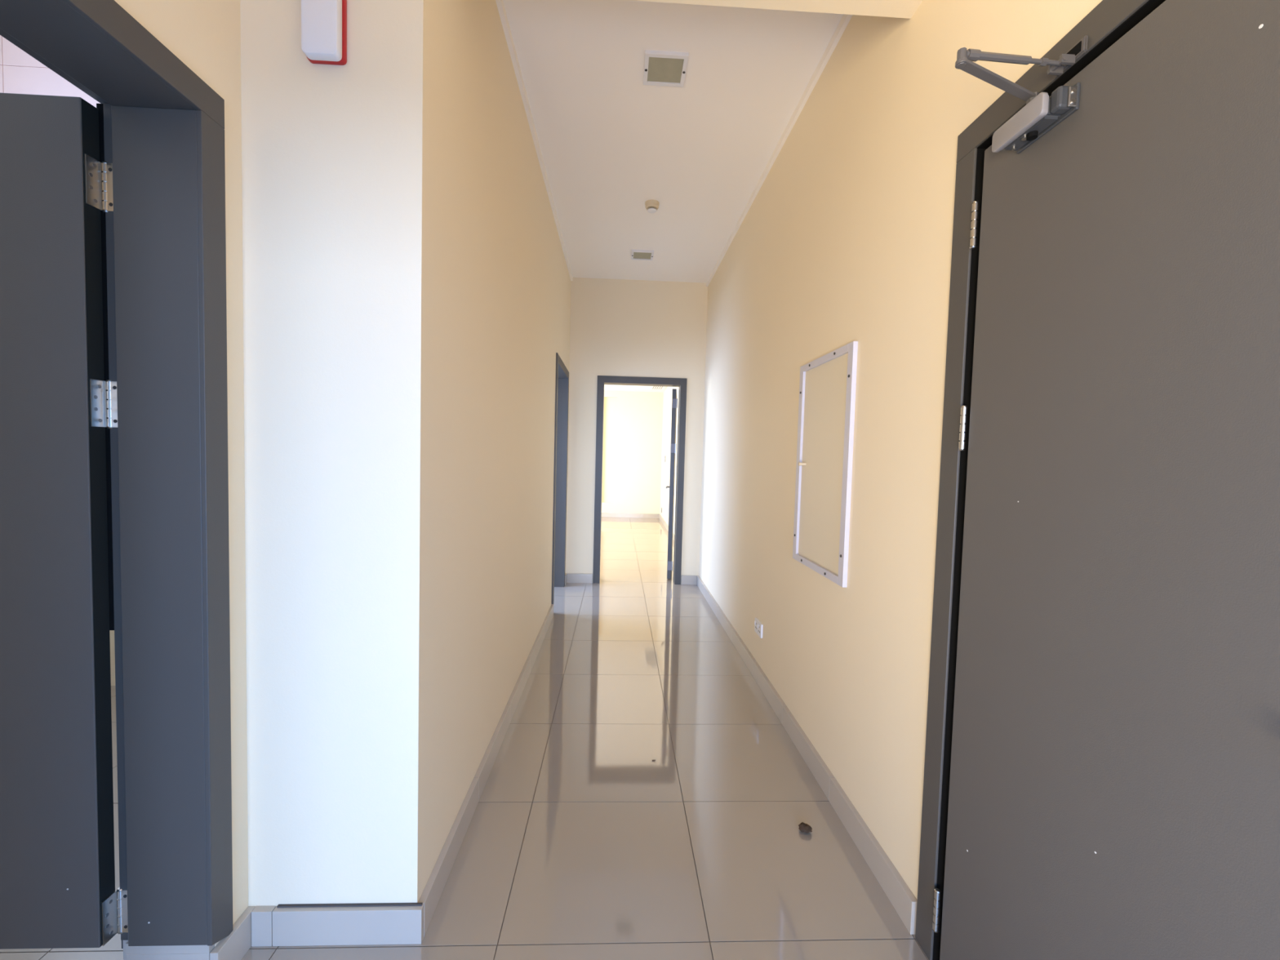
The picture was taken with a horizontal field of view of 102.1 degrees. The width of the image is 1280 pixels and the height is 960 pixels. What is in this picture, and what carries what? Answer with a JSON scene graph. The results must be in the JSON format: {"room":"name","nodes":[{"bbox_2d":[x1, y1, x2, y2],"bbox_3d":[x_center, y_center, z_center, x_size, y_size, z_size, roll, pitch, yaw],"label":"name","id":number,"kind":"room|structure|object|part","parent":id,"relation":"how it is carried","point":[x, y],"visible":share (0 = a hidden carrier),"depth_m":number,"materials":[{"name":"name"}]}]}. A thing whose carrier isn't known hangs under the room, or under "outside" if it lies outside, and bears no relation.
{"room":"corridor","nodes":[
{"label":"corridor","id":0,"kind":"room"},
{"bbox_2d":[0,35,100,107],"bbox_3d":[-2.530,-1.919,2.799,2.300,1.600,0.016,1,3,-3],"label":"tiled wall","id":1,"kind":"structure","parent":0,"point":[20,73],"depth_m":2.75,"materials":[{"name":"white tile"}]},
{"bbox_2d":[109,630,115,685],"bbox_3d":[-2.435,-0.687,1.116,2.600,3.900,3.700,1,3,-3],"label":"wall","id":2,"kind":"structure","parent":0,"point":[111,632],"depth_m":2.93,"materials":[{"name":"beige paint"}]},
{"bbox_2d":[114,0,248,946],"bbox_3d":[-1.113,-0.277,0.254,0.220,3.230,2.228,1,3,-3],"label":"wall","id":3,"kind":"structure","parent":0,"point":[205,35],"depth_m":1.33,"materials":[{"name":"beige paint"}]},
{"bbox_2d":[0,0,232,949],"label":"door","id":4,"kind":"structure","parent":3,"relation":"in","point":[114,468],"depth_m":1.23,"materials":[{"name":"grey paint"}]},
{"bbox_3d":[-1.264,-0.688,1.197,0.003,0.110,0.036,1,3,-3],"label":"hinge plate","id":5,"kind":"part","parent":4,"relation":"part of","materials":[{"name":"silver metal"}]},
{"bbox_3d":[-1.278,-0.181,1.221,0.003,0.110,0.036,1,3,-3],"label":"hinge plate","id":6,"kind":"part","parent":4,"relation":"part of","materials":[{"name":"silver metal"}]},
{"bbox_3d":[-1.311,1.083,1.279,0.003,0.110,0.036,1,3,-3],"label":"hinge plate","id":7,"kind":"part","parent":4,"relation":"part of","materials":[{"name":"silver metal"}]},
{"bbox_3d":[-1.240,-0.688,1.217,0.027,0.110,0.003,1,3,-3],"label":"hinge plate","id":8,"kind":"part","parent":4,"relation":"part of","materials":[{"name":"silver metal"}]},
{"bbox_3d":[-1.254,-0.181,1.241,0.027,0.110,0.003,1,3,-3],"label":"hinge plate","id":9,"kind":"part","parent":4,"relation":"part of","materials":[{"name":"silver metal"}]},
{"bbox_3d":[-1.287,1.082,1.299,0.027,0.110,0.003,1,3,-3],"label":"hinge plate","id":10,"kind":"part","parent":4,"relation":"part of","materials":[{"name":"silver metal"}]},
{"bbox_2d":[240,0,448,906],"bbox_3d":[-0.934,-0.329,1.476,0.682,3.230,0.200,1,3,-3],"label":"wall pier","id":11,"kind":"object","parent":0,"point":[344,167],"visible":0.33,"depth_m":1.40,"materials":[{"name":"beige paint"}]},
{"bbox_2d":[123,902,423,959],"bbox_3d":[-0.958,1.228,1.379,0.701,0.128,0.138,1,3,-3],"label":"baseboard","id":12,"kind":"object","parent":11,"relation":"attached to","point":[356,923],"visible":0.98,"depth_m":1.43,"materials":[{"name":"beige tile"}]},
{"bbox_2d":[301,0,346,65],"bbox_3d":[-0.807,-1.190,1.319,0.096,0.228,0.042,1,3,-3],"label":"fire alarm","id":13,"kind":"object","parent":11,"relation":"attached to","point":[323,22],"visible":1,"depth_m":1.30,"materials":[{"name":"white plastic"}]},
{"bbox_2d":[0,516,928,959],"bbox_3d":[-1.469,1.150,5.453,5.000,0.120,13.300,1,3,-3],"label":"floor","id":14,"kind":"structure","parent":0,"point":[577,844],"depth_m":1.95,"materials":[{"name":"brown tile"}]},
{"bbox_2d":[601,390,662,513],"bbox_3d":[-1.767,-0.610,11.719,4.470,2.800,0.600,1,3,-3],"label":"wall","id":15,"kind":"structure","parent":14,"relation":"on","point":[633,420],"depth_m":11.50,"materials":[{"name":"beige paint"}]},
{"bbox_2d":[798,822,812,833],"bbox_3d":[0.615,1.291,1.923,0.050,0.023,0.037,3,3,25],"label":"dry leaf","id":16,"kind":"object","parent":14,"relation":"on","point":[803,827],"visible":1,"depth_m":1.92,"materials":[{"name":"brown plant"}]},
{"bbox_2d":[441,0,570,848],"bbox_3d":[-0.781,-0.420,3.538,0.200,3.230,3.912,1,3,-3],"label":"wall","id":17,"kind":"structure","parent":0,"point":[508,316],"depth_m":2.17,"materials":[{"name":"beige paint"}]},
{"bbox_2d":[417,573,567,937],"bbox_3d":[-0.708,1.150,3.516,0.020,0.100,4.110,1,3,-3],"label":"baseboard","id":18,"kind":"structure","parent":17,"relation":"attached to","point":[430,896],"depth_m":1.97,"materials":[{"name":"beige tile"}]},
{"bbox_2d":[495,0,573,280],"bbox_3d":[-0.631,-2.013,3.505,0.020,0.038,3.840,1,3,-3],"label":"trim","id":19,"kind":"structure","parent":17,"relation":"attached to","point":[500,6],"depth_m":2.75,"materials":[{"name":"white paint"}]},
{"bbox_2d":[551,352,568,604],"bbox_3d":[-0.845,0.021,4.875,0.212,2.222,1.030,1,3,-3],"label":"door","id":20,"kind":"structure","parent":17,"relation":"in","point":[562,385],"depth_m":5.30,"materials":[{"name":"grey paint"}]},
{"bbox_2d":[604,384,666,392],"bbox_3d":[-1.606,-1.922,8.778,4.870,0.100,6.360,1,3,-3],"label":"ceiling","id":21,"kind":"structure","parent":0,"point":[606,387],"depth_m":10.96,"materials":[{"name":"white paint"}]},
{"bbox_2d":[650,386,666,390],"bbox_3d":[0.381,-1.892,10.473,0.270,0.012,0.950,1,3,-3],"label":"ceiling vent","id":22,"kind":"object","parent":21,"relation":"in","point":[657,388],"visible":0.59,"depth_m":10.68,"materials":[{"name":"white plastic"}]},
{"bbox_2d":[564,277,707,580],"bbox_3d":[-0.048,-0.497,5.626,1.445,3.230,0.200,1,3,-3],"label":"wall","id":23,"kind":"structure","parent":0,"point":[619,327],"depth_m":5.49,"materials":[{"name":"beige paint"}]},
{"bbox_2d":[566,573,697,584],"bbox_3d":[-0.084,1.070,5.588,1.403,0.100,0.020,1,3,-3],"label":"baseboard","id":24,"kind":"structure","parent":23,"relation":"attached to","point":[571,577],"depth_m":5.56,"materials":[{"name":"beige tile"}]},
{"bbox_2d":[592,375,687,584],"bbox_3d":[-0.019,-0.010,6.052,0.965,2.218,1.026,1,3,-3],"label":"door","id":25,"kind":"structure","parent":23,"relation":"in","point":[681,383],"depth_m":5.55,"materials":[{"name":"grey paint"}]},
{"bbox_3d":[0.332,0.962,5.797,0.044,0.100,0.003,2,3,5],"label":"hinge plate","id":26,"kind":"part","parent":25,"relation":"part of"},
{"bbox_3d":[0.367,-0.351,5.736,0.044,0.100,0.003,2,3,5],"label":"hinge plate","id":27,"kind":"part","parent":25,"relation":"part of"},
{"bbox_3d":[0.380,-0.846,5.713,0.044,0.100,0.003,2,3,5],"label":"hinge plate","id":28,"kind":"part","parent":25,"relation":"part of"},
{"bbox_2d":[659,386,679,533],"bbox_3d":[0.688,-0.417,8.948,0.200,2.800,6.360,1,3,-3],"label":"wall","id":29,"kind":"structure","parent":0,"point":[667,394],"depth_m":10.24,"materials":[{"name":"beige paint"}]},
{"bbox_2d":[601,512,674,540],"bbox_3d":[-1.419,0.893,8.645,3.971,0.100,5.709,1,3,-3],"label":"baseboard","id":30,"kind":"structure","parent":29,"relation":"attached to","point":[603,514],"depth_m":11.53,"materials":[{"name":"beige tile"}]},
{"bbox_2d":[502,0,843,283],"bbox_3d":[-0.114,-2.011,2.275,2.345,0.100,6.740,1,3,-3],"label":"ceiling","id":31,"kind":"structure","parent":0,"point":[611,143],"depth_m":2.81,"materials":[{"name":"white paint"}]},
{"bbox_2d":[631,249,653,260],"bbox_3d":[0.021,-2.063,4.751,0.200,0.018,0.200,1,3,-3],"label":"recessed light","id":32,"kind":"object","parent":31,"relation":"in","point":[640,255],"visible":1,"depth_m":4.74,"materials":[{"name":"white plastic"}]},
{"bbox_2d":[633,252,651,258],"bbox_3d":[0.022,-2.067,4.751,0.162,0.010,0.162,1,3,-3],"label":"diffuser","id":33,"kind":"object","parent":32,"relation":"attached to","point":[636,255],"depth_m":4.75,"materials":[{"name":"beige plastic"}]},
{"bbox_2d":[644,199,659,213],"bbox_3d":[0.088,-1.994,3.787,0.104,0.063,0.104,1,3,-3],"label":"smoke detector","id":34,"kind":"object","parent":31,"relation":"attached to","point":[651,206],"visible":1,"depth_m":3.76,"materials":[{"name":"beige plastic"}]},
{"bbox_2d":[643,49,688,87],"bbox_3d":[0.119,-1.955,2.465,0.200,0.018,0.200,1,3,-3],"label":"recessed light","id":35,"kind":"object","parent":31,"relation":"in","point":[666,68],"visible":1,"depth_m":2.45,"materials":[{"name":"white plastic"}]},
{"bbox_2d":[647,57,684,83],"bbox_3d":[0.119,-1.959,2.464,0.162,0.010,0.162,1,3,-3],"label":"diffuser","id":36,"kind":"object","parent":35,"relation":"attached to","point":[660,69],"depth_m":2.47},
{"bbox_2d":[631,0,923,18],"bbox_3d":[0.164,-1.709,1.493,1.445,0.417,0.272,1,3,-3],"label":"ceiling beam","id":37,"kind":"structure","parent":31,"relation":"attached to","point":[885,8],"depth_m":1.63,"materials":[{"name":"beige paint"}]},
{"bbox_2d":[698,0,1102,899],"bbox_3d":[0.914,-0.323,2.399,0.200,3.230,6.340,1,3,-3],"label":"wall","id":38,"kind":"structure","parent":0,"point":[846,237],"depth_m":1.93,"materials":[{"name":"beige paint"}]},
{"bbox_2d":[754,617,763,638],"bbox_3d":[0.739,0.922,3.230,0.016,0.086,0.146,1,3,-3],"label":"wall socket","id":39,"kind":"object","parent":38,"relation":"attached to","point":[758,626],"visible":1,"depth_m":3.21,"materials":[{"name":"white plastic"}]},
{"bbox_2d":[706,13,853,286],"bbox_3d":[0.792,-1.978,3.567,0.020,0.038,3.840,1,3,-3],"label":"trim","id":40,"kind":"structure","parent":38,"relation":"attached to","point":[845,20],"depth_m":2.79,"materials":[{"name":"white paint"}]},
{"bbox_2d":[697,575,917,934],"bbox_3d":[0.715,1.185,3.571,0.020,0.100,4.123,1,3,-3],"label":"baseboard","id":41,"kind":"structure","parent":38,"relation":"attached to","point":[900,895],"depth_m":2.05,"materials":[{"name":"beige tile"}]},
{"bbox_2d":[792,341,857,587],"bbox_3d":[0.792,-0.070,2.296,0.040,0.956,0.582,1,3,-3],"label":"access panel","id":42,"kind":"object","parent":38,"relation":"attached to","point":[828,383],"visible":1,"depth_m":2.24,"materials":[{"name":"beige paint"}]},
{"bbox_3d":[0.791,-0.082,2.564,0.018,0.956,0.046,1,3,-3],"label":"frame rail","id":43,"kind":"part","parent":42,"relation":"part of","materials":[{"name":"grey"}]},
{"bbox_3d":[0.780,-0.077,2.490,0.034,0.018,0.018,1,3,-3],"label":"latch knob","id":44,"kind":"part","parent":42,"relation":"part of","materials":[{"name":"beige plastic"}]},
{"bbox_3d":[0.791,0.392,2.318,0.018,0.031,0.490,1,3,-3],"label":"frame rail","id":45,"kind":"part","parent":42,"relation":"part of","materials":[{"name":"grey metal"}]},
{"bbox_3d":[0.815,-0.531,2.275,0.018,0.031,0.490,1,3,-3],"label":"frame rail","id":46,"kind":"part","parent":42,"relation":"part of","materials":[{"name":"grey metal"}]},
{"bbox_3d":[0.814,-0.057,2.029,0.018,0.956,0.046,1,3,-3],"label":"frame rail","id":47,"kind":"part","parent":42,"relation":"part of","materials":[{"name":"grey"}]},
{"bbox_2d":[915,0,1279,959],"bbox_3d":[0.826,0.226,0.901,0.460,2.268,1.106,1,3,-3],"label":"door","id":48,"kind":"structure","parent":38,"relation":"in","point":[1101,780],"depth_m":0.94,"materials":[{"name":"grey paint"}]},
{"bbox_3d":[0.728,-0.812,1.054,0.244,0.008,0.021,0,3,-24],"label":"arm","id":49,"kind":"part","parent":48,"relation":"part of","materials":[{"name":"grey metal"}]},
{"bbox_3d":[0.868,-0.768,1.105,0.007,0.052,0.156,1,3,-3],"label":"mounting plate","id":50,"kind":"part","parent":48,"relation":"part of","materials":[{"name":"grey metal"}]},
{"bbox_3d":[0.861,-0.763,1.030,0.017,0.039,0.005,1,3,-3],"label":"screw plate","id":51,"kind":"part","parent":48,"relation":"part of","materials":[{"name":"silver metal"}]}
]}

